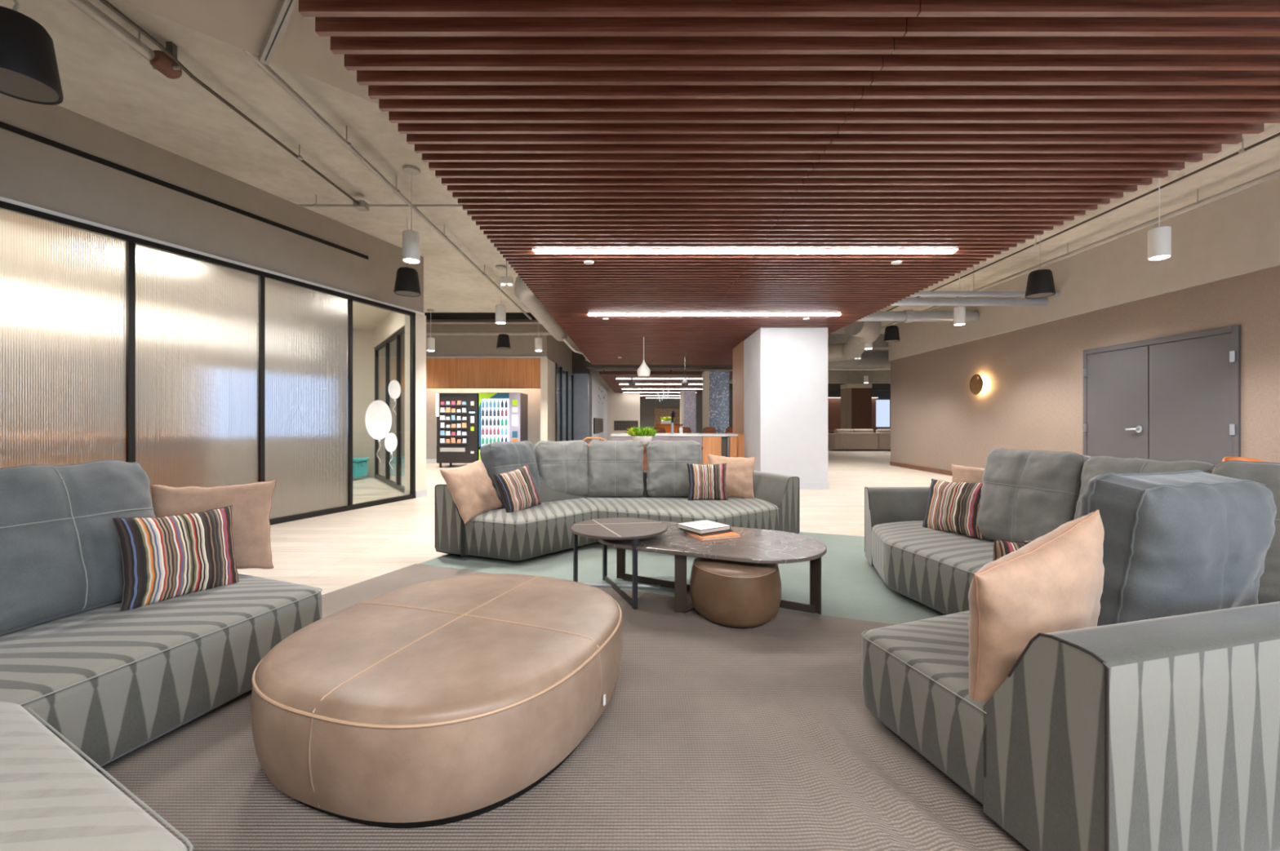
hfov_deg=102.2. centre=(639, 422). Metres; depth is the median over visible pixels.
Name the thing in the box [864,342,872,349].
pendant light
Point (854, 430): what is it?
sofa cushion
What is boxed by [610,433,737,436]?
island countertop
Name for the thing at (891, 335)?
speaker
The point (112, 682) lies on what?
module
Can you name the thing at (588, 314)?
linear light
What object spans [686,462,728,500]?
throw pillow
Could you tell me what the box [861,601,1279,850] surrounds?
module
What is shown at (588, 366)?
trim
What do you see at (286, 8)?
channel
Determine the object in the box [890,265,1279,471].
wall
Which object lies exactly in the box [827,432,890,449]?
sofa
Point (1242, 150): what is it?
conduit
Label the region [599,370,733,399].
ceiling
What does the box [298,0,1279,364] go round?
ceiling
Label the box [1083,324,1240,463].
door
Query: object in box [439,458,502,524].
throw pillow
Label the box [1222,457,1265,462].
shell chair
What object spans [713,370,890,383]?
trim
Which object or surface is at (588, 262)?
recessed light
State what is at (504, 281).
emergency light
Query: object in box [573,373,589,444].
column
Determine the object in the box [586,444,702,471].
console table
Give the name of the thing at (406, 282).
speaker
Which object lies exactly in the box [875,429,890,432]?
sofa cushion
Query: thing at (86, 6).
pipe
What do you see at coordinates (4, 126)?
air vent
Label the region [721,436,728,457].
wine fridge
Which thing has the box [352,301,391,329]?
ceiling
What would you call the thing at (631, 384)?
bell pendant
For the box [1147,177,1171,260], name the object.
pendant light
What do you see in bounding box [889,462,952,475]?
baseboard
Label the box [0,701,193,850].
module
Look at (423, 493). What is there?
baseboard
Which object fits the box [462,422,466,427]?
snack packet
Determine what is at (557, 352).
wall
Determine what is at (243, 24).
ceiling
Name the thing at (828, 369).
trim
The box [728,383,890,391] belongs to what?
trim
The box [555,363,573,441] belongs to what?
glass wall
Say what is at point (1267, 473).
cushion
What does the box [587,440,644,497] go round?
cushion
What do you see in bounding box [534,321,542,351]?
pendant light
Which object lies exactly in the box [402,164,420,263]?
pendant light
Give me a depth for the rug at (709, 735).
1.64 m
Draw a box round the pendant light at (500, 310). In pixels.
[495,265,506,324]
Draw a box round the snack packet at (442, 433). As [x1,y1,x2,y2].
[440,431,444,435]
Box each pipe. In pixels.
[66,0,155,61]
[242,49,532,319]
[402,331,551,335]
[880,168,1279,328]
[890,297,1048,306]
[910,291,1059,296]
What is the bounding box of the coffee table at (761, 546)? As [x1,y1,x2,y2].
[595,521,826,614]
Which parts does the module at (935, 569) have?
arm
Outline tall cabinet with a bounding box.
[733,340,743,457]
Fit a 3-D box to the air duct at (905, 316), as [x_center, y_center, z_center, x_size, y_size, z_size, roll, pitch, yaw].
[4.775,-2.070,10.080,3.550,0.244,0.250,0,0,0]
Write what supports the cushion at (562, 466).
on the module at (544, 528)
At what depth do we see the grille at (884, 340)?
10.49 m
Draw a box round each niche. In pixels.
[378,388,540,459]
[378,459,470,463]
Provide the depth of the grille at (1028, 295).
6.38 m
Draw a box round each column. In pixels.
[680,391,696,433]
[702,371,728,433]
[743,327,829,489]
[840,383,871,429]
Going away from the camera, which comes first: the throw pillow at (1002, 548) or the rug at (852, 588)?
the throw pillow at (1002, 548)
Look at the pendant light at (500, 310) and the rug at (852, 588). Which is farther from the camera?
the pendant light at (500, 310)
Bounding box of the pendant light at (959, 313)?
[953,271,965,325]
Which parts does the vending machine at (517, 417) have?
frame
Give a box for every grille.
[0,67,58,102]
[395,290,419,296]
[884,340,899,342]
[1026,293,1054,297]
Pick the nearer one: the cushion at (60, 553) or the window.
the cushion at (60, 553)
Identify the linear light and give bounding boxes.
[532,247,959,253]
[587,314,840,315]
[616,378,702,379]
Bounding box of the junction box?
[352,200,368,211]
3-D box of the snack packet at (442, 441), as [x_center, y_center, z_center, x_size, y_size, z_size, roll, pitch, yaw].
[-4.895,0.454,12.802,0.117,0.112,0.020,0,0,0]
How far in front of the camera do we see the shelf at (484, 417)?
12.82 m
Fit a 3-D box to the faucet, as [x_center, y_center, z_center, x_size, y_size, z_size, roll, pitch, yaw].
[0.668,-0.007,10.509,0.088,0.474,0.172,0,0,-11]
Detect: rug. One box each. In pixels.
[96,564,1029,850]
[419,532,945,624]
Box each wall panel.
[653,408,679,427]
[827,398,875,431]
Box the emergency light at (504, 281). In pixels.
[499,262,513,286]
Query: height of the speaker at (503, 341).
0.950 m
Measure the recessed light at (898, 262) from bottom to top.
0.012 m
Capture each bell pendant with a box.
[628,377,635,386]
[636,337,650,377]
[681,377,688,386]
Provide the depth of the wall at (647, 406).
40.00 m
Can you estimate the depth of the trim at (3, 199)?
4.86 m
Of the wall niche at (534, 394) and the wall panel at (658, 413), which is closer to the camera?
the wall niche at (534, 394)
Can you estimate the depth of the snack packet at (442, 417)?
12.79 m
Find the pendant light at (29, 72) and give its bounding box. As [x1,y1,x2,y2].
[0,0,63,105]
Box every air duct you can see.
[514,275,568,341]
[827,321,881,362]
[827,351,890,368]
[855,310,978,323]
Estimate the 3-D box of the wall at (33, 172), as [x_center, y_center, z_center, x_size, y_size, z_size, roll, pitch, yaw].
[-4.584,-2.100,4.583,0.200,0.860,7.102,0,0,19]
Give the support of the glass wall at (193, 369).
on the floor
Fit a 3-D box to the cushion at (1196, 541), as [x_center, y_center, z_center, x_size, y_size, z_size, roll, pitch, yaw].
[1.783,0.473,1.756,0.601,0.612,0.353,0,0,-15]
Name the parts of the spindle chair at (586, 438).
rail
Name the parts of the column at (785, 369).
trim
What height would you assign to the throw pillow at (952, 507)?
0.398 m
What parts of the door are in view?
handle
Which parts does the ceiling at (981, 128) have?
slat panel, slat panel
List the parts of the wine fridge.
glass, handle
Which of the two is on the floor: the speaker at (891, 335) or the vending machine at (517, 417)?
the vending machine at (517, 417)
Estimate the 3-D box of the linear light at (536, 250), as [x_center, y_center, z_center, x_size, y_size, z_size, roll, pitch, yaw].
[0.975,-1.637,4.820,3.950,0.105,0.090,0,0,0]
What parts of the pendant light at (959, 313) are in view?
lamp shade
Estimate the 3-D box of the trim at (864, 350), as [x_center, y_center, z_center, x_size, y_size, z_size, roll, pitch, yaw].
[11.300,-2.350,17.450,15.400,0.360,0.500,0,0,0]
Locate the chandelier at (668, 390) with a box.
[657,389,669,401]
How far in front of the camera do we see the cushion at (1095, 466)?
2.56 m
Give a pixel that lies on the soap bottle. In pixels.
(680, 428)
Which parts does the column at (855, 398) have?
panel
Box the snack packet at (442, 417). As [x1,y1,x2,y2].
[440,415,444,420]
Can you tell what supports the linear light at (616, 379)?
attached to the ceiling at (647, 388)
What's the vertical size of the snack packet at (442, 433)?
0.119 m
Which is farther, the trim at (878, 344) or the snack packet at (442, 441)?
the trim at (878, 344)
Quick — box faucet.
[670,410,675,433]
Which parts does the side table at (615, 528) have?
leg, leg, leg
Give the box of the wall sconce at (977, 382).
[969,374,984,395]
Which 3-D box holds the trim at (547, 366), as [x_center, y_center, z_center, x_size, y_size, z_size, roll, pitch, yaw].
[-2.470,-0.265,13.925,0.180,2.790,1.290,0,0,0]
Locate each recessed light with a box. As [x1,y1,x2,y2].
[583,260,594,264]
[891,260,902,264]
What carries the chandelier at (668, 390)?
hanging from the ceiling at (647, 388)
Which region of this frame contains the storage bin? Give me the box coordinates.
[352,457,369,480]
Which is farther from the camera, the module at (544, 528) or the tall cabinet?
the tall cabinet
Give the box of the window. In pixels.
[875,400,889,426]
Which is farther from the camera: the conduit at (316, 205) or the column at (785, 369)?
the column at (785, 369)
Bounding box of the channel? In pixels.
[258,0,297,66]
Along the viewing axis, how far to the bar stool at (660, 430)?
14.57 m
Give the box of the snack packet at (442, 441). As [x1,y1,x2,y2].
[440,438,444,443]
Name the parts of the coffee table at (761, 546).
leg, leg, leg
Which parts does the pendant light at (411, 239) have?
lamp shade, cord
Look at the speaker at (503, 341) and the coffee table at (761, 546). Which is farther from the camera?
the speaker at (503, 341)
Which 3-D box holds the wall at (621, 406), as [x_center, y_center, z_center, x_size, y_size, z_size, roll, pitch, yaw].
[-0.950,-0.345,28.100,1.900,2.950,0.200,0,0,0]
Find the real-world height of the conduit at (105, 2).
0.133 m
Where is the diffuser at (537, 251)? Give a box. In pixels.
[533,249,955,253]
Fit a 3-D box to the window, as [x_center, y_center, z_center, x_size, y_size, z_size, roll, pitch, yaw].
[17.350,-0.645,37.025,1.100,1.950,0.050,0,0,0]
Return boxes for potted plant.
[625,426,657,445]
[660,416,671,424]
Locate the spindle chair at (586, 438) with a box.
[582,437,605,444]
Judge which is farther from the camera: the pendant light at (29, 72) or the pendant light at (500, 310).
the pendant light at (500, 310)
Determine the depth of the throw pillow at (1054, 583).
1.41 m
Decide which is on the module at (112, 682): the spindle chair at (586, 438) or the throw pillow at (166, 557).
the throw pillow at (166, 557)
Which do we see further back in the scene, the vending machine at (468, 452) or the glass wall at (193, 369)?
the vending machine at (468, 452)
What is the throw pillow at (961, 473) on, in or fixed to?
on the module at (935, 569)
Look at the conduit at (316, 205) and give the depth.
5.73 m
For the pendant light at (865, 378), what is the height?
0.922 m
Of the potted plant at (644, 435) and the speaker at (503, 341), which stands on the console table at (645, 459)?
the potted plant at (644, 435)
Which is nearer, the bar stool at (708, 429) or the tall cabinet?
the tall cabinet
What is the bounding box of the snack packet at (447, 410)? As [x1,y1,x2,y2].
[445,407,450,412]
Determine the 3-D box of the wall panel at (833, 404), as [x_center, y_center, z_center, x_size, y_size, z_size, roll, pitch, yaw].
[13.250,-0.520,33.950,4.500,2.100,0.100,0,0,0]
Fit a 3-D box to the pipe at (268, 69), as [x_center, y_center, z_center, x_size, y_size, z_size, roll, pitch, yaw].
[-2.500,-2.439,7.475,0.068,0.181,8.750,0,0,0]
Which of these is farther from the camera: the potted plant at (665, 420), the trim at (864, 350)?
the potted plant at (665, 420)
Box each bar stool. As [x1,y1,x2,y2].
[653,426,666,433]
[677,426,691,433]
[702,426,716,433]
[725,426,733,433]
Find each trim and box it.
[0,196,424,315]
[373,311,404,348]
[378,356,547,358]
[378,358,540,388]
[423,312,537,322]
[540,358,555,441]
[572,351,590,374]
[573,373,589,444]
[586,360,733,369]
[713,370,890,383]
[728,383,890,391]
[730,368,890,370]
[827,334,888,350]
[863,350,888,351]
[871,391,890,432]
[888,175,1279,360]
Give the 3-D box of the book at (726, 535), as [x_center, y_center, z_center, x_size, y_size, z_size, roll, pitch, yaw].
[0.475,0.736,3.410,0.280,0.018,0.270,0,0,-20]
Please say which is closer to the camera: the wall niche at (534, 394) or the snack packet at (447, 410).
the snack packet at (447, 410)
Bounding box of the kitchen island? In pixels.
[613,436,737,464]
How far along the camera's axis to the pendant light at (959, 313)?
8.44 m
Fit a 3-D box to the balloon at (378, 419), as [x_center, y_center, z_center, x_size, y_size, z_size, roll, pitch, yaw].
[-3.585,0.128,7.086,0.036,0.866,0.450,0,0,19]
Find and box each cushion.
[0,460,155,635]
[480,440,541,505]
[533,440,588,496]
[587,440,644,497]
[646,440,701,497]
[834,429,853,433]
[853,429,873,432]
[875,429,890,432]
[977,447,1091,542]
[1074,455,1214,519]
[1077,470,1276,626]
[1209,460,1279,604]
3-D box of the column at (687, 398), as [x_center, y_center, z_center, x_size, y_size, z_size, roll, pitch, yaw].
[2.440,-0.235,26.300,0.760,2.730,0.600,0,0,0]
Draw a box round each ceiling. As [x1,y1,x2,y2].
[0,0,1279,390]
[120,0,378,104]
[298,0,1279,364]
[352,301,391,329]
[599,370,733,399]
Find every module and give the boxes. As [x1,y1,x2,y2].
[0,573,322,769]
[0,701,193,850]
[435,475,597,560]
[585,471,799,542]
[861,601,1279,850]
[864,487,994,615]
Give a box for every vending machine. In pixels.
[435,393,479,467]
[479,392,528,459]
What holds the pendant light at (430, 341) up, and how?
hanging from the ceiling at (104, 80)
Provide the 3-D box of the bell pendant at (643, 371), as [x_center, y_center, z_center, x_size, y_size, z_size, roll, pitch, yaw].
[0.070,-1.235,9.700,0.250,0.730,0.250,0,0,0]
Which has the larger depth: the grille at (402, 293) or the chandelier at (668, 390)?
the chandelier at (668, 390)
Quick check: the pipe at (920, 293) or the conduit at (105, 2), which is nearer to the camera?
the conduit at (105, 2)
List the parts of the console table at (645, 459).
leg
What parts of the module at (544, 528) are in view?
seat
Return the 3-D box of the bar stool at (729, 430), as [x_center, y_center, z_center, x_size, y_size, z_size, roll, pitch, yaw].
[2.620,0.631,14.776,0.400,1.002,0.473,0,0,0]
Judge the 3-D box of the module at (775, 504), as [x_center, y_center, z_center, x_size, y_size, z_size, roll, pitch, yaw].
[0.490,0.819,4.936,2.071,0.604,1.426,0,0,-7]
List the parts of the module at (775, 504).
backrest, seat, arm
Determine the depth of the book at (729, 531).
3.37 m
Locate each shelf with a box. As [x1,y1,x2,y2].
[440,404,467,444]
[480,407,509,435]
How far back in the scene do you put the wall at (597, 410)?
21.29 m
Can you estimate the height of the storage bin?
0.420 m
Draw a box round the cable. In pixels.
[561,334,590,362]
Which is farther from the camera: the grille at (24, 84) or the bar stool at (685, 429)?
the bar stool at (685, 429)
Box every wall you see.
[0,93,423,312]
[0,200,415,525]
[352,329,374,476]
[374,326,404,493]
[378,324,572,374]
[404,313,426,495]
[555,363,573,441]
[556,390,840,437]
[589,372,607,441]
[607,389,639,440]
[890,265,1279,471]
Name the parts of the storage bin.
lid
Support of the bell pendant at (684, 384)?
hanging from the ceiling at (981, 128)
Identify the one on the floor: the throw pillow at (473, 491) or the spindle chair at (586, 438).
the spindle chair at (586, 438)
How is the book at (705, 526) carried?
on the book at (729, 531)
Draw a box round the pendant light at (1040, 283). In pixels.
[1024,263,1055,298]
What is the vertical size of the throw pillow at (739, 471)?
0.456 m
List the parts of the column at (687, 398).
trim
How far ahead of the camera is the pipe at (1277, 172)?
6.19 m
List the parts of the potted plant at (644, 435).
pot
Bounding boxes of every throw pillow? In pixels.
[112,505,239,611]
[150,480,275,568]
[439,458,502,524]
[493,464,541,512]
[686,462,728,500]
[707,453,755,498]
[922,479,982,540]
[951,463,984,483]
[968,510,1104,702]
[992,539,1031,561]
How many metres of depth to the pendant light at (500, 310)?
8.31 m
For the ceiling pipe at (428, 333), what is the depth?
12.96 m
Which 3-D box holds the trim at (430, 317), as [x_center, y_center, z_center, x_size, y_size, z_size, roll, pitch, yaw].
[-5.475,-2.450,12.050,7.050,0.160,0.300,0,0,0]
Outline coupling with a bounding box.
[149,41,182,79]
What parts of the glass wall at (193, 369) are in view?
glass pane, glass pane, rail, glass pane, rail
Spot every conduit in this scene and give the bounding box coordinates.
[98,0,359,204]
[297,195,462,208]
[887,133,1279,311]
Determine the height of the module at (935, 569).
0.601 m
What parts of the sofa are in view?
arm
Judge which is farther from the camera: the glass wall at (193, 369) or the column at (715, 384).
the column at (715, 384)
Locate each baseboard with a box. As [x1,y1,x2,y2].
[404,489,426,497]
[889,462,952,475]
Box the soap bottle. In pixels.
[679,425,682,434]
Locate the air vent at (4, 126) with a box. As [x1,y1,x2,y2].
[0,121,368,259]
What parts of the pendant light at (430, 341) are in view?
lamp shade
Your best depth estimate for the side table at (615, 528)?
3.35 m
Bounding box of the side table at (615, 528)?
[571,517,667,609]
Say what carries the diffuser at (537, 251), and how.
attached to the linear light at (536, 250)
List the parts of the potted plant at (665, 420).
pot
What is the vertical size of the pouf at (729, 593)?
0.323 m
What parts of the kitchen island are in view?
door, door, door, door, door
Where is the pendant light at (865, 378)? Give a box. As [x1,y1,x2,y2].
[863,376,868,382]
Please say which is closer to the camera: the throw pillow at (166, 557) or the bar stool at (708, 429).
the throw pillow at (166, 557)
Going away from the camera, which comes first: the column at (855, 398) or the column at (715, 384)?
the column at (715, 384)
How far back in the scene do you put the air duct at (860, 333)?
11.56 m
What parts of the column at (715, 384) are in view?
trim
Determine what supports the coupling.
attached to the pipe at (86, 6)
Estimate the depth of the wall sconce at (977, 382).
9.91 m
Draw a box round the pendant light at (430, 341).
[426,309,435,351]
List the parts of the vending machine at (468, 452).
light panel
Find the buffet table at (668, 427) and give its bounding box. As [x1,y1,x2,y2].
[653,424,683,433]
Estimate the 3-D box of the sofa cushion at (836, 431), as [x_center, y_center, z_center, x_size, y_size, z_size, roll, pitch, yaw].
[8.245,0.483,20.816,0.840,0.424,0.246,0,0,-8]
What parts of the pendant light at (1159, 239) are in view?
cord, lamp shade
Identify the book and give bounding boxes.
[676,520,730,534]
[678,528,733,536]
[684,531,741,541]
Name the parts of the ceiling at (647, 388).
slat panel, slat panel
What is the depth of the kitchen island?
10.02 m
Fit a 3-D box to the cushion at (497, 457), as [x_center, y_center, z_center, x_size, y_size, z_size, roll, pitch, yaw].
[-1.201,0.479,4.855,0.341,0.607,0.580,0,0,31]
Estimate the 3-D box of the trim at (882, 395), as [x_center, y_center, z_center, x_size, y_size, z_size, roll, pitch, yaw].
[17.100,-0.700,37.130,3.800,3.660,0.140,0,0,0]
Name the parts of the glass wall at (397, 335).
rail, rail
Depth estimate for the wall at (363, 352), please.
10.70 m
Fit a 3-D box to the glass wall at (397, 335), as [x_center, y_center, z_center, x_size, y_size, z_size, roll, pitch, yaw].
[-4.531,-0.200,9.377,0.070,2.660,3.137,0,0,-35]
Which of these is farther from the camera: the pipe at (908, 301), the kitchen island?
the kitchen island
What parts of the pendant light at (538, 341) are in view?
lamp shade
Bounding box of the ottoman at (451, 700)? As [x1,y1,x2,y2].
[250,573,622,828]
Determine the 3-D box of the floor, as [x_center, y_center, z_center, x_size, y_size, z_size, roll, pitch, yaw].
[3.000,1.180,19.400,32.000,0.100,45.200,0,0,0]
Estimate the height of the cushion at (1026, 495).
0.609 m
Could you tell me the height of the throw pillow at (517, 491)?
0.421 m
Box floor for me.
[236,437,952,595]
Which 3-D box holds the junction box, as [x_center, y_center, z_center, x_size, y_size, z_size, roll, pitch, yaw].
[-3.100,-2.410,5.740,0.120,0.080,0.120,0,0,0]
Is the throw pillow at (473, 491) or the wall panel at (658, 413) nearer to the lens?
the throw pillow at (473, 491)
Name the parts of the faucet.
stem, spout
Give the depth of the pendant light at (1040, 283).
6.31 m
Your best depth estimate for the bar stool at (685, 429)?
14.57 m
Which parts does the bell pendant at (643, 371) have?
lamp shade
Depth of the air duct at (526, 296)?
8.73 m
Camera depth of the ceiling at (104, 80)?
4.82 m
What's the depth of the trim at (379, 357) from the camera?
13.27 m
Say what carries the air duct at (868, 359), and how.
hanging from the ceiling at (104, 80)
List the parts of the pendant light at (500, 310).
lamp shade, cord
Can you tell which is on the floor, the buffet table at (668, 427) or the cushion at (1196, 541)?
the buffet table at (668, 427)
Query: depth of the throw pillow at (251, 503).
2.62 m
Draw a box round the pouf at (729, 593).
[689,557,781,627]

